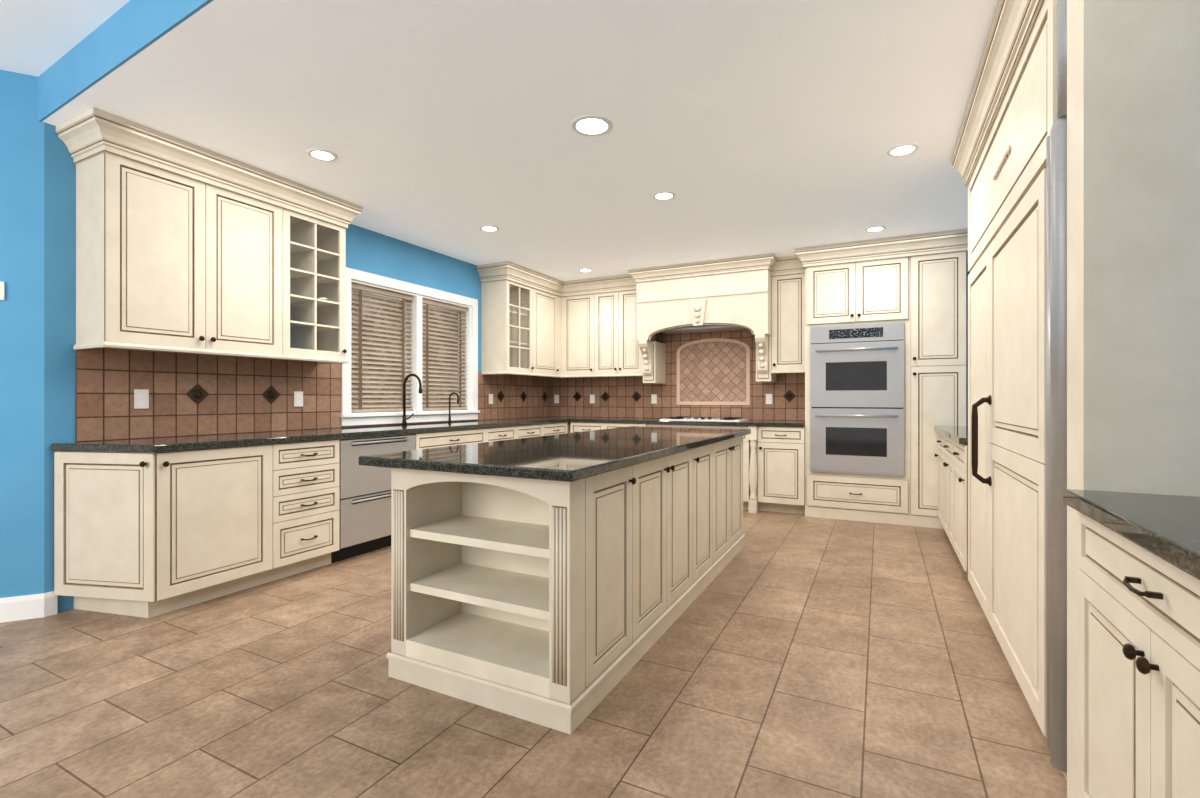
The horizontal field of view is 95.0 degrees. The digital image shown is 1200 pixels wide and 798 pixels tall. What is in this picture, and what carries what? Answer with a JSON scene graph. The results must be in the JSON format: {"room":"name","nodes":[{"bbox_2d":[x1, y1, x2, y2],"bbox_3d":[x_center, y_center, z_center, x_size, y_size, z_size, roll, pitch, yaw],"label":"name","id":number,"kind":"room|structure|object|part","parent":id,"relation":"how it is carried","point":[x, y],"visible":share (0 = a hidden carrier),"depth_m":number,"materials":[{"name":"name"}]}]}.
{"room":"kitchen","nodes":[
{"label":"kitchen","id":0,"kind":"room"},
{"bbox_2d":[0,70,43,597],"bbox_3d":[-4.568,-0.280,2.319,3.400,2.900,0.140,0,0,-25],"label":"wall","id":1,"kind":"structure","parent":0,"point":[22,353],"depth_m":2.92,"materials":[{"name":"blue paint"}]},
{"bbox_2d":[0,282,4,299],"bbox_3d":[-3.166,-0.568,2.874,0.080,0.095,0.012,0,0,-25],"label":"switch plate","id":2,"kind":"object","parent":1,"relation":"attached to","point":[2,290],"visible":1,"depth_m":2.88,"materials":[{"name":"white plastic"}]},
{"bbox_2d":[0,591,57,622],"bbox_3d":[-4.522,1.107,2.269,2.132,0.125,2.720,0,0,27],"label":"baseboard","id":3,"kind":"structure","parent":1,"relation":"attached to","point":[24,607],"depth_m":2.92,"materials":[{"name":"white wood"}]},
{"bbox_2d":[0,0,129,75],"bbox_3d":[-4.360,-1.790,0.011,10.240,0.120,6.500,0,0,27],"label":"ceiling","id":4,"kind":"structure","parent":0,"point":[38,37],"depth_m":2.56,"materials":[{"name":"white paint"}]},
{"bbox_2d":[38,0,212,121],"bbox_3d":[-0.849,-1.610,1.704,5.248,0.240,0.011,0,0,30],"label":"wall","id":5,"kind":"structure","parent":0,"point":[129,30],"depth_m":2.50,"materials":[{"name":"blue paint"}]},
{"bbox_2d":[44,122,534,612],"bbox_3d":[-1.853,-0.160,5.349,0.140,2.660,5.290,0,0,27],"label":"wall","id":6,"kind":"structure","parent":0,"point":[370,251],"depth_m":3.04,"materials":[{"name":"blue paint"}]},
{"bbox_2d":[56,107,299,358],"bbox_3d":[-2.524,-0.896,3.395,0.436,1.182,1.107,0,0,27],"label":"upper cabinet","id":7,"kind":"object","parent":6,"relation":"attached to","point":[183,247],"depth_m":3.21,"materials":[{"name":"wood"}]},
{"bbox_2d":[76,348,551,441],"bbox_3d":[-1.784,-0.031,5.308,0.019,0.542,5.019,0,0,27],"label":"tile backsplash","id":8,"kind":"structure","parent":6,"relation":"attached to","point":[190,394],"depth_m":3.72,"materials":[{"name":"brown tile"}]},
{"bbox_2d":[134,389,148,408],"bbox_3d":[-2.780,0.000,3.336,0.007,0.116,0.072,0,0,27],"label":"electrical outlet","id":9,"kind":"object","parent":8,"relation":"attached to","point":[141,398],"visible":1,"depth_m":3.33,"materials":[{"name":"white plastic"}]},
{"bbox_2d":[294,391,302,406],"bbox_3d":[-2.321,0.000,4.236,0.007,0.116,0.072,0,0,27],"label":"electrical outlet","id":10,"kind":"object","parent":8,"relation":"attached to","point":[298,398],"visible":1,"depth_m":4.23,"materials":[{"name":"white plastic"}]},
{"bbox_2d":[489,394,492,403],"bbox_3d":[-1.254,0.000,6.329,0.007,0.116,0.072,0,0,27],"label":"electrical outlet","id":11,"kind":"object","parent":8,"relation":"attached to","point":[490,398],"visible":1,"depth_m":6.33,"materials":[{"name":"white plastic"}]},
{"bbox_2d":[288,184,362,362],"bbox_3d":[-2.178,-0.896,4.075,0.436,1.182,0.645,0,0,27],"label":"upper cabinet","id":12,"kind":"object","parent":6,"relation":"attached to","point":[325,218],"depth_m":4.11,"materials":[{"name":"wood"}]},
{"bbox_2d":[340,267,479,425],"bbox_3d":[-1.812,-0.440,5.379,0.184,1.330,1.750,0,0,27],"label":"window","id":13,"kind":"structure","parent":6,"relation":"in","point":[413,298],"depth_m":5.32,"materials":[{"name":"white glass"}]},
{"bbox_2d":[480,261,535,374],"bbox_3d":[-1.053,-0.896,6.379,0.348,1.182,0.570,0,0,27],"label":"upper cabinet","id":14,"kind":"object","parent":6,"relation":"attached to","point":[534,323],"depth_m":6.17,"materials":[{"name":"beige wood"}]},
{"bbox_2d":[524,273,559,376],"bbox_3d":[-0.833,-0.896,6.810,0.348,1.182,0.621,0,0,27],"label":"upper cabinet","id":15,"kind":"object","parent":6,"relation":"attached to","point":[547,290],"depth_m":6.77,"materials":[{"name":"beige wood"}]},
{"bbox_2d":[42,0,997,280],"bbox_3d":[0.416,-1.670,4.032,5.380,0.360,5.578,0,0,27],"label":"ceiling","id":16,"kind":"structure","parent":0,"point":[744,128],"depth_m":2.86,"materials":[{"name":"white paint"}]},
{"bbox_2d":[307,149,337,160],"bbox_3d":[-1.692,-1.486,3.354,0.167,0.007,0.167,0,0,27],"label":"recessed light","id":17,"kind":"object","parent":16,"relation":"in","point":[322,154],"visible":1,"depth_m":3.34,"materials":[{"name":"white"}]},
{"bbox_2d":[480,225,498,231],"bbox_3d":[-0.965,-1.486,4.802,0.167,0.007,0.167,0,0,27],"label":"recessed light","id":18,"kind":"object","parent":16,"relation":"in","point":[488,228],"visible":1,"depth_m":4.79,"materials":[{"name":"white"}]},
{"bbox_2d":[579,268,592,271],"bbox_3d":[-0.167,-1.486,6.347,0.167,0.007,0.167,0,0,27],"label":"recessed light","id":19,"kind":"object","parent":16,"relation":"in","point":[585,270],"visible":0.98,"depth_m":6.35,"materials":[{"name":"white"}]},
{"bbox_2d":[571,115,612,135],"bbox_3d":[-0.044,-1.486,2.997,0.230,0.007,0.230,0,0,27],"label":"recessed light","id":20,"kind":"object","parent":16,"relation":"in","point":[591,125],"visible":1,"depth_m":2.99,"materials":[{"name":"white"}]},
{"bbox_2d":[653,191,674,199],"bbox_3d":[0.469,-1.486,4.026,0.167,0.007,0.167,0,0,27],"label":"recessed light","id":21,"kind":"object","parent":16,"relation":"in","point":[664,195],"visible":1,"depth_m":4.01,"materials":[{"name":"white"}]},
{"bbox_2d":[865,226,885,231],"bbox_3d":[2.407,-1.486,4.812,0.167,0.007,0.167,0,0,27],"label":"recessed light","id":22,"kind":"object","parent":16,"relation":"in","point":[874,228],"visible":1,"depth_m":4.79,"materials":[{"name":"white"}]},
{"bbox_2d":[887,143,918,156],"bbox_3d":[1.809,-1.486,3.287,0.167,0.007,0.167,0,0,27],"label":"recessed light","id":23,"kind":"object","parent":16,"relation":"in","point":[902,149],"visible":1,"depth_m":3.27,"materials":[{"name":"white"}]},
{"bbox_2d":[0,510,1066,797],"bbox_3d":[-2.985,1.200,2.424,10.500,0.060,12.050,0,0,27],"label":"floor","id":24,"kind":"structure","parent":0,"point":[794,656],"depth_m":2.12,"materials":[{"name":"tile"}]},
{"bbox_2d":[54,451,173,617],"bbox_3d":[-2.639,0.725,2.969,0.618,0.890,0.266,0,0,27],"label":"base cabinet","id":25,"kind":"object","parent":24,"relation":"on","point":[143,534],"depth_m":2.94,"materials":[{"name":"wood"}]},
{"bbox_2d":[174,439,341,609],"bbox_3d":[-2.364,0.725,3.508,0.618,0.890,1.132,0,0,27],"label":"base cabinet","id":26,"kind":"object","parent":24,"relation":"on","point":[245,517],"depth_m":3.34,"materials":[{"name":"wood"}]},
{"bbox_2d":[51,417,588,452],"bbox_3d":[-1.530,0.260,5.111,0.627,0.040,5.115,0,0,27],"label":"countertop","id":27,"kind":"structure","parent":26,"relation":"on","point":[162,444],"depth_m":3.60,"materials":[{"name":"stone"}]},
{"bbox_2d":[331,435,415,562],"bbox_3d":[-1.934,0.731,4.324,0.628,0.878,0.706,0,0,27],"label":"dishwasher","id":28,"kind":"object","parent":24,"relation":"on","point":[365,509],"visible":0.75,"depth_m":4.07,"materials":[{"name":"silver metal"}]},
{"bbox_2d":[362,428,493,449],"bbox_3d":[-1.565,0.725,5.075,0.618,0.890,0.958,0,0,27],"label":"base cabinet","id":29,"kind":"object","parent":24,"relation":"on","point":[427,440],"depth_m":4.88,"materials":[{"name":"wood"}]},
{"bbox_2d":[494,426,521,440],"bbox_3d":[-1.262,0.725,5.671,0.618,0.890,0.620,0,0,27],"label":"base cabinet","id":30,"kind":"object","parent":24,"relation":"on","point":[510,432],"depth_m":5.62,"materials":[{"name":"wood"}]},
{"bbox_2d":[522,424,545,437],"bbox_3d":[-1.035,0.725,6.117,0.618,0.890,0.620,0,0,27],"label":"base cabinet","id":31,"kind":"object","parent":24,"relation":"on","point":[536,430],"depth_m":6.04,"materials":[{"name":"wood"}]},
{"bbox_2d":[546,422,569,435],"bbox_3d":[-0.810,0.725,6.558,0.618,0.890,0.610,0,0,27],"label":"base cabinet","id":32,"kind":"object","parent":24,"relation":"on","point":[564,427],"depth_m":6.49,"materials":[{"name":"wood"}]},
{"bbox_2d":[386,436,744,734],"bbox_3d":[0.134,0.725,3.340,0.914,0.890,2.762,0,0,27],"label":"kitchen island","id":33,"kind":"object","parent":24,"relation":"on","point":[562,606],"visible":0.88,"depth_m":2.30,"materials":[{"name":"wood"}]},
{"bbox_2d":[358,426,750,481],"bbox_3d":[0.095,0.260,3.358,1.040,0.040,2.870,0,0,27],"label":"island countertop","id":34,"kind":"structure","parent":33,"relation":"on","point":[570,457],"depth_m":2.42,"materials":[{"name":"stone"}]},
{"bbox_2d":[570,422,804,514],"bbox_3d":[0.962,0.725,6.337,2.696,0.890,0.690,0,0,27],"label":"base cabinet","id":35,"kind":"object","parent":24,"relation":"on","point":[773,469],"visible":0.44,"depth_m":5.64,"materials":[{"name":"wood"}]},
{"bbox_2d":[570,417,804,426],"bbox_3d":[0.957,0.260,6.329,2.695,0.040,0.687,0,0,27],"label":"countertop","id":36,"kind":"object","parent":35,"relation":"on","point":[779,423],"visible":0.88,"depth_m":5.98,"materials":[{"name":"stone"}]},
{"bbox_2d":[660,416,748,421],"bbox_3d":[1.190,0.222,6.257,0.900,0.034,0.490,0,0,27],"label":"cooktop","id":37,"kind":"object","parent":36,"relation":"on","point":[684,418],"visible":1,"depth_m":6.11,"materials":[{"name":"silver metal"}]},
{"bbox_2d":[771,228,967,528],"bbox_3d":[2.638,-0.159,5.475,1.805,2.658,0.705,0,0,27],"label":"tall cabinet","id":38,"kind":"object","parent":24,"relation":"on","point":[915,284],"visible":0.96,"depth_m":5.11,"materials":[{"name":"wood"}]},
{"bbox_2d":[810,322,903,476],"bbox_3d":[2.560,0.005,5.487,0.814,1.430,0.638,0,0,27],"label":"wall oven","id":39,"kind":"object","parent":38,"relation":"in","point":[857,399],"visible":0.96,"depth_m":5.25,"materials":[{"name":"silver metal"}]},
{"bbox_2d":[935,432,942,525],"bbox_3d":[3.194,0.725,4.557,0.623,0.890,0.580,0,0,27],"label":"base cabinet","id":40,"kind":"object","parent":24,"relation":"on","point":[940,436],"depth_m":4.79,"materials":[{"name":"wood"}]},
{"bbox_2d":[943,435,950,541],"bbox_3d":[2.953,0.725,4.085,0.623,0.890,0.720,0,0,27],"label":"base cabinet","id":41,"kind":"object","parent":24,"relation":"on","point":[946,441],"depth_m":4.27,"materials":[{"name":"wood"}]},
{"bbox_2d":[951,439,967,571],"bbox_3d":[2.686,0.725,3.561,0.623,0.890,0.696,0,0,27],"label":"base cabinet","id":42,"kind":"object","parent":24,"relation":"on","point":[952,455],"depth_m":3.62,"materials":[{"name":"wood"}]},
{"bbox_2d":[934,426,967,443],"bbox_3d":[2.913,0.260,4.040,0.652,0.040,1.756,0,0,27],"label":"countertop","id":43,"kind":"structure","parent":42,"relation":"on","point":[958,434],"depth_m":4.06,"materials":[{"name":"stone"}]},
{"bbox_2d":[951,0,1199,797],"bbox_3d":[1.983,-0.159,2.263,0.694,2.658,2.247,0,0,27],"label":"tall cabinet","id":44,"kind":"object","parent":24,"relation":"on","point":[1075,161],"depth_m":1.57,"materials":[{"name":"beige wood"}]},
{"bbox_3d":[1.868,0.203,2.696,0.078,0.443,0.048,0,0,27],"label":"refrigerator handle","id":45,"kind":"part","parent":44,"relation":"part of","materials":[{"name":"black metal"}]},
{"bbox_2d":[1077,511,1199,797],"bbox_3d":[1.327,0.725,0.893,0.623,0.890,0.956,0,0,27],"label":"base cabinet","id":46,"kind":"object","parent":24,"relation":"on","point":[1138,671],"visible":1,"depth_m":1.09,"materials":[{"name":"wood"}]},
{"bbox_2d":[1063,489,1199,579],"bbox_3d":[1.027,0.260,0.339,0.652,0.040,2.216,0,0,27],"label":"countertop","id":47,"kind":"structure","parent":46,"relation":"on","point":[1166,528],"depth_m":1.12,"materials":[{"name":"stone"}]},
{"bbox_2d":[609,252,969,425],"bbox_3d":[1.712,-0.160,6.423,5.240,2.660,0.140,0,0,27],"label":"wall","id":48,"kind":"structure","parent":0,"point":[967,273],"depth_m":5.38,"materials":[{"name":"beige paint"}]},
{"bbox_2d":[560,293,567,376],"bbox_3d":[-0.541,-0.818,7.295,0.428,1.025,0.347,0,0,27],"label":"upper cabinet","id":49,"kind":"object","parent":48,"relation":"attached to","point":[563,296],"depth_m":7.06,"materials":[{"name":"beige wood"}]},
{"bbox_2d":[568,285,642,376],"bbox_3d":[0.094,-0.818,6.971,1.118,1.025,0.347,0,0,27],"label":"upper cabinet","id":50,"kind":"object","parent":48,"relation":"attached to","point":[602,323],"depth_m":6.80,"materials":[{"name":"beige wood"}]},
{"bbox_2d":[552,330,804,420],"bbox_3d":[0.841,-0.305,6.774,3.307,1.090,0.023,0,0,27],"label":"tile backsplash","id":51,"kind":"structure","parent":48,"relation":"attached to","point":[710,374],"depth_m":6.59,"materials":[{"name":"brown tile"}]},
{"bbox_2d":[554,395,558,402],"bbox_3d":[-0.591,0.000,7.497,0.072,0.116,0.008,0,0,27],"label":"electrical outlet","id":52,"kind":"object","parent":51,"relation":"attached to","point":[556,398],"visible":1,"depth_m":7.49,"materials":[{"name":"white plastic"}]},
{"bbox_2d":[590,395,594,402],"bbox_3d":[-0.101,0.000,7.247,0.072,0.116,0.008,0,0,27],"label":"electrical outlet","id":53,"kind":"object","parent":51,"relation":"attached to","point":[592,398],"visible":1,"depth_m":7.24,"materials":[{"name":"white plastic"}]},
{"bbox_2d":[651,394,656,403],"bbox_3d":[0.674,0.000,6.852,0.072,0.116,0.008,0,0,27],"label":"electrical outlet","id":54,"kind":"object","parent":51,"relation":"attached to","point":[653,398],"visible":1,"depth_m":6.85,"materials":[{"name":"white plastic"}]},
{"bbox_2d":[766,394,771,403],"bbox_3d":[1.913,0.000,6.221,0.072,0.116,0.008,0,0,27],"label":"electrical outlet","id":55,"kind":"object","parent":51,"relation":"attached to","point":[768,398],"visible":1,"depth_m":6.22,"materials":[{"name":"white plastic"}]},
{"bbox_2d":[628,253,776,383],"bbox_3d":[1.188,-0.839,6.253,1.630,1.298,0.612,0,0,27],"label":"range hood","id":56,"kind":"object","parent":48,"relation":"attached to","point":[731,294],"visible":0.96,"depth_m":6.01,"materials":[{"name":"wood"}]},
{"label":"outside","id":57,"kind":"structure","parent":0,"visible":0},
{"bbox_2d":[351,290,458,407],"bbox_3d":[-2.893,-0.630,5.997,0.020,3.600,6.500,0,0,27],"label":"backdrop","id":58,"kind":"structure","parent":57,"point":[355,299],"depth_m":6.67,"materials":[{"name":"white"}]}
]}

